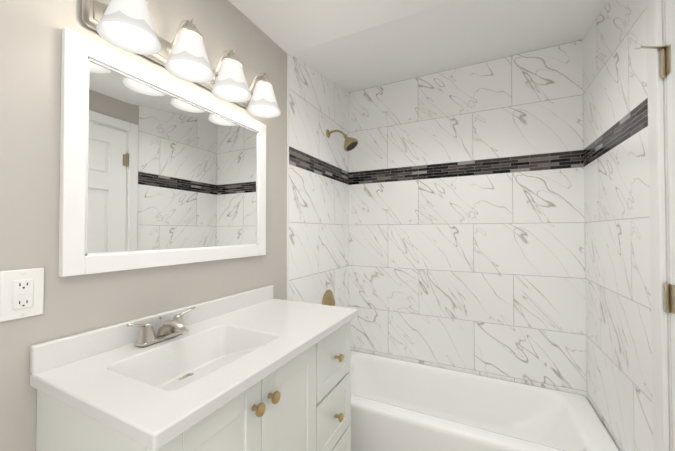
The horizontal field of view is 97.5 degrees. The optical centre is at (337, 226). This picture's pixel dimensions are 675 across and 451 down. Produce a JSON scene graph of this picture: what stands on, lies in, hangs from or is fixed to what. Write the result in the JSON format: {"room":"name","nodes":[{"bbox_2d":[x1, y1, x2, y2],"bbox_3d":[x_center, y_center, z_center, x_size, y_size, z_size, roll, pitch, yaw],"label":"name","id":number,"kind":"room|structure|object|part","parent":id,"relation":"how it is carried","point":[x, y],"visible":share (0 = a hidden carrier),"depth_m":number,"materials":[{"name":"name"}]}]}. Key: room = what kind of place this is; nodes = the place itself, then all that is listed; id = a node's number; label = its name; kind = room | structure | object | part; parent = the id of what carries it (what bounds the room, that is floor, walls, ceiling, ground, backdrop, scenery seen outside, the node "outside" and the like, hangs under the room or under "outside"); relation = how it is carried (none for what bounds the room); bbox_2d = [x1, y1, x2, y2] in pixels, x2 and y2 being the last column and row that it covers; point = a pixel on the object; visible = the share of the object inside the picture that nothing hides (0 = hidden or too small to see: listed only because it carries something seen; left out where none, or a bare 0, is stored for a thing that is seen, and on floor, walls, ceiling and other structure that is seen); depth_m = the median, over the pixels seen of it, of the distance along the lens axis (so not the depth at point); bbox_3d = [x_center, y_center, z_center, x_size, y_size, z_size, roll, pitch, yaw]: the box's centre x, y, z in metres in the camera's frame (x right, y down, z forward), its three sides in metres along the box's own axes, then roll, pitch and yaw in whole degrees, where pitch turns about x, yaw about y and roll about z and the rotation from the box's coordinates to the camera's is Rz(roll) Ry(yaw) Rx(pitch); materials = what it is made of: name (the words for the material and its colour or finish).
{"room":"bathroom","nodes":[
{"label":"bathroom","id":0,"kind":"room"},
{"bbox_2d":[0,0,286,450],"bbox_3d":[-0.633,-0.006,1.064,0.100,2.620,3.274,0,-1,26],"label":"wall","id":1,"kind":"structure","parent":0,"point":[30,71],"depth_m":0.77,"materials":[{"name":"grey paint"}]},
{"bbox_2d":[0,268,43,321],"bbox_3d":[-0.747,0.159,0.704,0.010,0.116,0.076,0,-1,26],"label":"outlet","id":2,"kind":"object","parent":1,"relation":"attached to","point":[21,293],"visible":1,"depth_m":0.70,"materials":[{"name":"white plastic"}]},
{"bbox_2d":[58,27,265,276],"bbox_3d":[-0.538,-0.189,1.120,0.020,0.647,0.791,0,-1,26],"label":"mirror","id":3,"kind":"object","parent":1,"relation":"attached to","point":[157,169],"visible":1,"depth_m":0.96,"materials":[{"name":"white mirror"}]},
{"bbox_2d":[82,0,280,117],"bbox_3d":[-0.467,-0.596,1.066,0.200,0.177,0.693,0,-1,26],"label":"sconce","id":4,"kind":"object","parent":1,"relation":"attached to","point":[126,25],"visible":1,"depth_m":0.95,"materials":[{"name":"white glass"}]},
{"bbox_3d":[-0.564,-0.573,0.809,0.146,0.122,0.146,0,-1,26],"label":"lamp shade","id":5,"kind":"part","parent":4,"relation":"part of","materials":[{"name":"white glass"}]},
{"bbox_3d":[-0.483,-0.570,0.974,0.146,0.122,0.146,0,-1,26],"label":"lamp shade","id":6,"kind":"part","parent":4,"relation":"part of","materials":[{"name":"white glass"}]},
{"bbox_3d":[-0.404,-0.568,1.134,0.146,0.122,0.146,0,-1,26],"label":"lamp shade","id":7,"kind":"part","parent":4,"relation":"part of","materials":[{"name":"white glass"}]},
{"bbox_3d":[-0.322,-0.565,1.299,0.146,0.122,0.146,0,-1,26],"label":"lamp shade","id":8,"kind":"part","parent":4,"relation":"part of","materials":[{"name":"white glass"}]},
{"bbox_2d":[287,54,288,299],"bbox_3d":[-0.278,0.168,1.657,0.007,2.290,0.010,0,-1,26],"label":"trim","id":9,"kind":"structure","parent":1,"relation":"attached to","point":[287,176],"depth_m":1.66,"materials":[{"name":"white paint"}]},
{"bbox_2d":[289,54,348,307],"bbox_3d":[-0.091,0.105,2.037,0.001,2.428,0.839,0,-1,26],"label":"wall tile","id":10,"kind":"structure","parent":1,"relation":"attached to","point":[318,207],"depth_m":1.96,"materials":[{"name":"tile"}]},
{"bbox_2d":[322,290,334,305],"bbox_3d":[-0.038,0.530,2.063,0.064,0.176,0.176,0,-1,26],"label":"shower valve","id":11,"kind":"object","parent":10,"relation":"attached to","point":[328,298],"visible":0.67,"depth_m":2.04,"materials":[{"name":"gold metal"}]},
{"bbox_2d":[326,129,357,150],"bbox_3d":[0.034,-0.605,2.045,0.227,0.169,0.108,0,-1,26],"label":"shower head","id":12,"kind":"object","parent":10,"relation":"attached to","point":[350,143],"visible":1,"depth_m":2.01},
{"bbox_2d":[228,0,609,91],"bbox_3d":[0.095,-1.157,0.722,1.524,0.330,3.074,0,-1,26],"label":"ceiling","id":13,"kind":"structure","parent":0,"point":[452,35],"depth_m":1.54,"materials":[{"name":"white paint"}]},
{"bbox_3d":[0.095,1.348,0.683,1.724,0.100,3.274,0,-1,26],"label":"floor","id":14,"kind":"structure","parent":0,"visible":0},
{"bbox_2d":[30,285,357,450],"bbox_3d":[-0.325,0.792,1.006,0.488,1.022,0.905,0,-1,26],"label":"bathroom vanity","id":15,"kind":"object","parent":14,"relation":"on","point":[260,369],"visible":1,"depth_m":0.82,"materials":[{"name":"white paint"}]},
{"bbox_2d":[349,350,618,450],"bbox_3d":[0.622,1.146,1.753,1.512,0.336,0.683,0,-1,26],"label":"bathtub","id":16,"kind":"object","parent":14,"relation":"on","point":[399,405],"visible":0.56,"depth_m":1.74,"materials":[{"name":"white ceramic"}]},
{"bbox_3d":[0.798,0.010,2.127,1.524,2.620,0.100,0,-1,26],"label":"wall","id":17,"kind":"structure","parent":0,"visible":0},
{"bbox_2d":[349,40,586,397],"bbox_3d":[0.775,0.105,2.077,1.516,2.428,0.001,0,-1,26],"label":"wall tile","id":18,"kind":"structure","parent":17,"relation":"attached to","point":[466,225],"depth_m":2.00,"materials":[{"name":"tile"}]},
{"bbox_3d":[1.337,-0.002,1.383,0.100,2.620,0.956,0,-1,26],"label":"wall","id":19,"kind":"structure","parent":0,"visible":0},
{"bbox_2d":[582,0,652,450],"bbox_3d":[1.280,0.095,1.388,0.001,2.428,0.787,0,-1,26],"label":"wall tile","id":20,"kind":"structure","parent":19,"relation":"attached to","point":[617,262],"depth_m":1.30,"materials":[{"name":"tile"}]},
{"bbox_3d":[0.947,-1.054,0.611,0.100,0.540,0.803,0,-1,26],"label":"wall","id":21,"kind":"structure","parent":0,"visible":0},
{"bbox_2d":[634,0,674,450],"bbox_3d":[0.885,0.261,0.636,0.125,2.048,0.780,0,-1,26],"label":"door","id":22,"kind":"structure","parent":21,"relation":"in","point":[667,59],"depth_m":0.94,"materials":[{"name":"white paint"}]},
{"bbox_2d":[646,0,672,450],"bbox_3d":[0.941,0.227,0.597,0.117,2.138,0.914,0,-1,26],"label":"door frame","id":23,"kind":"structure","parent":21,"relation":"attached to","point":[659,247],"depth_m":0.98,"materials":[{"name":"white paint"}]}
]}

